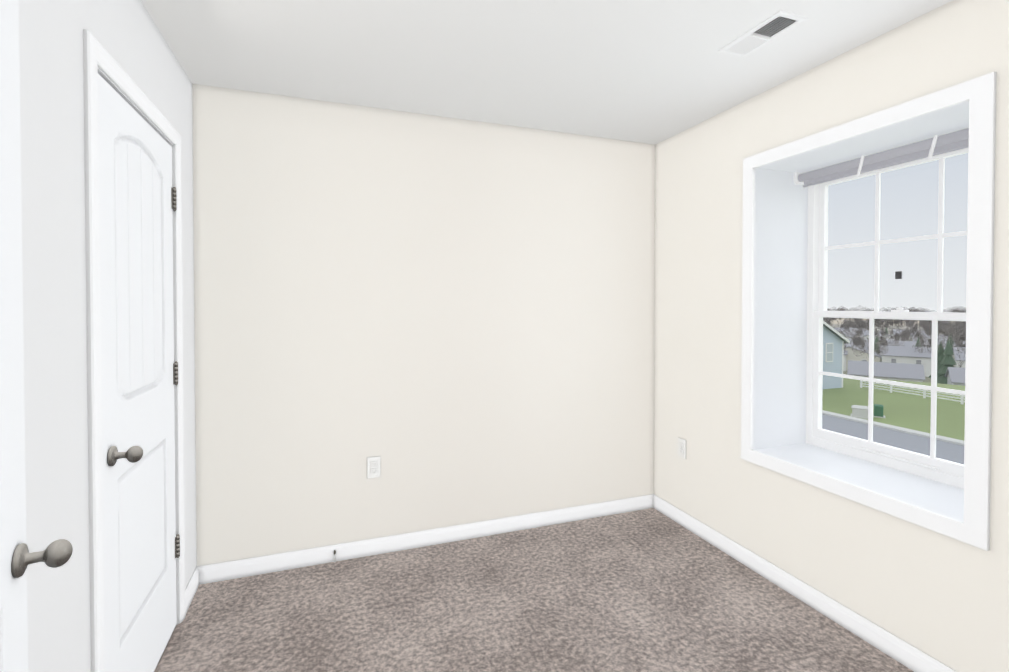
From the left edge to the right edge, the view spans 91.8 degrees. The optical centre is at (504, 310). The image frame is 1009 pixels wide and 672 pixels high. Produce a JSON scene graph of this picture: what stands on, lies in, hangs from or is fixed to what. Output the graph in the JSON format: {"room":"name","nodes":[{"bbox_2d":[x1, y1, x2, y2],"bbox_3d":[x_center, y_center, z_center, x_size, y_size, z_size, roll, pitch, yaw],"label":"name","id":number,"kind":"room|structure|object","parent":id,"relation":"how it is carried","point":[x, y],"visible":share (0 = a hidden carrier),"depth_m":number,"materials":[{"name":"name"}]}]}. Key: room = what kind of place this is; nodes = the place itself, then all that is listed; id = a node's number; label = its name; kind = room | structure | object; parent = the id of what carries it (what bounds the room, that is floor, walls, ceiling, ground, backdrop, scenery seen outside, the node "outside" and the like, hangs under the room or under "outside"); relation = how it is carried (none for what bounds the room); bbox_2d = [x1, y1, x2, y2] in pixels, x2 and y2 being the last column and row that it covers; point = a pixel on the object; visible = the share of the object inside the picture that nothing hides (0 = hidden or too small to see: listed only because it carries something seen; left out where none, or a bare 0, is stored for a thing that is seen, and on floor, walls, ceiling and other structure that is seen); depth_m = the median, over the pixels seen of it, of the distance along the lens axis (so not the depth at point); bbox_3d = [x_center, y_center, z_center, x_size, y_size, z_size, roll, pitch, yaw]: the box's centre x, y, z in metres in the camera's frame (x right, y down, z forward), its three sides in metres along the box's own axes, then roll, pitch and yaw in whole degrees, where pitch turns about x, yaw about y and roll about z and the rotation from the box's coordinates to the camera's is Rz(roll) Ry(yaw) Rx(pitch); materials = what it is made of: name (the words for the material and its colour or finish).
{"room":"empty bedroom","nodes":[
{"label":"empty bedroom","id":0,"kind":"room"},
{"bbox_2d":[19,0,196,671],"bbox_3d":[-1.024,0.144,0.858,0.120,2.740,3.500,0,1,-20],"label":"wall","id":1,"kind":"structure","parent":0,"point":[127,35],"depth_m":1.21,"materials":[{"name":"white paint"}]},
{"bbox_2d":[0,0,72,671],"bbox_3d":[-0.741,0.345,0.641,0.115,2.018,0.763,0,1,-29],"label":"entry door","id":2,"kind":"structure","parent":1,"relation":"in","point":[17,558],"depth_m":0.91,"materials":[{"name":"white wood"}]},
{"bbox_2d":[83,29,185,671],"bbox_3d":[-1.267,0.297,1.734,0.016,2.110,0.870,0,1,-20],"label":"door frame","id":3,"kind":"structure","parent":1,"relation":"attached to","point":[96,54],"depth_m":1.35,"materials":[{"name":"white wood"}]},
{"bbox_2d":[98,74,179,671],"bbox_3d":[-1.257,0.329,1.749,0.115,2.018,0.729,0,1,-20],"label":"closet door","id":4,"kind":"structure","parent":1,"relation":"in","point":[139,366],"depth_m":1.67,"materials":[{"name":"white wood"}]},
{"bbox_2d":[185,567,198,611],"bbox_3d":[-1.460,1.301,2.280,0.013,0.086,0.260,0,1,-20],"label":"baseboard","id":5,"kind":"structure","parent":1,"relation":"attached to","point":[191,588],"depth_m":2.27,"materials":[{"name":"white wood"}]},
{"bbox_2d":[192,83,654,565],"bbox_3d":[-0.107,0.114,2.970,3.340,2.740,0.150,0,1,-20],"label":"wall","id":6,"kind":"structure","parent":0,"point":[449,321],"depth_m":2.73,"materials":[{"name":"beige paint"}]},
{"bbox_2d":[367,456,380,478],"bbox_3d":[-0.715,0.860,2.677,0.074,0.119,0.008,0,1,-20],"label":"electrical outlet","id":7,"kind":"object","parent":6,"relation":"attached to","point":[373,466],"visible":1,"depth_m":2.67,"materials":[{"name":"white plastic"}]},
{"bbox_2d":[197,494,653,584],"bbox_3d":[-0.248,1.293,2.849,2.680,0.086,0.013,0,1,-20],"label":"baseboard","id":8,"kind":"structure","parent":6,"relation":"attached to","point":[223,571],"depth_m":2.74,"materials":[{"name":"white wood"}]},
{"bbox_2d":[154,508,913,671],"bbox_3d":[0.462,1.432,1.413,3.340,0.150,3.500,0,1,-20],"label":"floor","id":9,"kind":"structure","parent":0,"point":[649,590],"depth_m":2.16,"materials":[{"name":"carpet"}]},
{"bbox_2d":[141,0,951,143],"bbox_3d":[0.462,-1.158,1.375,3.340,0.150,3.500,0,1,-20],"label":"ceiling","id":10,"kind":"structure","parent":0,"point":[650,71],"depth_m":2.07,"materials":[{"name":"white paint"}]},
{"bbox_2d":[718,10,808,56],"bbox_3d":[1.015,-1.085,1.938,0.144,0.013,0.304,0,1,-20],"label":"ceiling vent","id":11,"kind":"object","parent":10,"relation":"in","point":[772,27],"visible":1,"depth_m":1.92,"materials":[{"name":"white metal"}]},
{"bbox_2d":[654,0,1008,671],"bbox_3d":[1.770,0.130,1.866,0.460,2.740,3.500,0,1,-20],"label":"wall","id":12,"kind":"structure","parent":0,"point":[942,598],"depth_m":2.21,"materials":[{"name":"beige paint"}]},
{"bbox_2d":[678,437,685,458],"bbox_3d":[1.101,0.857,3.039,0.008,0.119,0.074,0,1,-20],"label":"electrical outlet","id":13,"kind":"object","parent":12,"relation":"attached to","point":[681,448],"visible":1,"depth_m":3.03,"materials":[{"name":"white plastic"}]},
{"bbox_2d":[653,494,956,671],"bbox_3d":[1.547,1.308,1.803,0.013,0.086,3.200,0,1,-20],"label":"baseboard","id":14,"kind":"structure","parent":12,"relation":"attached to","point":[906,654],"depth_m":2.20,"materials":[{"name":"white wood"}]},
{"bbox_2d":[741,72,996,550],"bbox_3d":[1.649,0.000,2.175,0.476,1.580,1.029,0,1,-20],"label":"window unit","id":15,"kind":"structure","parent":12,"relation":"in","point":[818,182],"depth_m":2.27,"materials":[{"name":"white wood"}]},
{"label":"outside","id":16,"kind":"structure","parent":0,"visible":0},
{"bbox_2d":[822,318,964,440],"bbox_3d":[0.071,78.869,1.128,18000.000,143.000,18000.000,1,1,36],"label":"lawn","id":17,"kind":"structure","parent":16,"point":[919,419],"depth_m":35.63,"materials":[{"name":"green plant"}]},
{"bbox_2d":[822,321,849,388],"bbox_3d":[22.800,3.146,46.607,10.700,7.100,12.720,0,1,-20],"label":"house","id":18,"kind":"structure","parent":17,"relation":"on","point":[829,362],"depth_m":42.21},
{"bbox_2d":[850,405,867,418],"bbox_3d":[23.117,6.564,31.723,1.111,0.700,0.913,1,1,37],"label":"box","id":19,"kind":"object","parent":17,"relation":"on","point":[856,413],"depth_m":31.48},
{"bbox_2d":[873,404,885,417],"bbox_3d":[24.341,6.523,31.814,0.708,0.780,0.708,1,1,37],"label":"box","id":20,"kind":"object","parent":17,"relation":"on","point":[879,414],"depth_m":31.62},
{"bbox_2d":[822,410,964,463],"bbox_3d":[5.660,6.600,55.257,14.800,0.340,500.000,0,1,-20],"label":"street","id":21,"kind":"structure","parent":17,"relation":"on","point":[891,432],"depth_m":26.96,"materials":[{"name":"grey asphalt"}]},
{"bbox_2d":[823,306,965,383],"bbox_3d":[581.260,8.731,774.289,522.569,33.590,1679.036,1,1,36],"label":"trees","id":22,"kind":"object","parent":17,"relation":"on","point":[952,327],"depth_m":152.99,"materials":[{"name":"plant"}]},
{"bbox_2d":[834,328,965,385],"bbox_3d":[124.955,12.280,152.254,63.660,8.757,160.786,1,1,41],"label":"houses","id":23,"kind":"structure","parent":17,"relation":"on","point":[892,370],"depth_m":114.66},
{"bbox_2d":[860,380,964,403],"bbox_3d":[39.150,6.702,19.931,0.160,0.770,48.160,0,1,-20],"label":"fence","id":24,"kind":"object","parent":17,"relation":"on","point":[924,395],"depth_m":38.48,"materials":[{"name":"white wood"}]}
]}

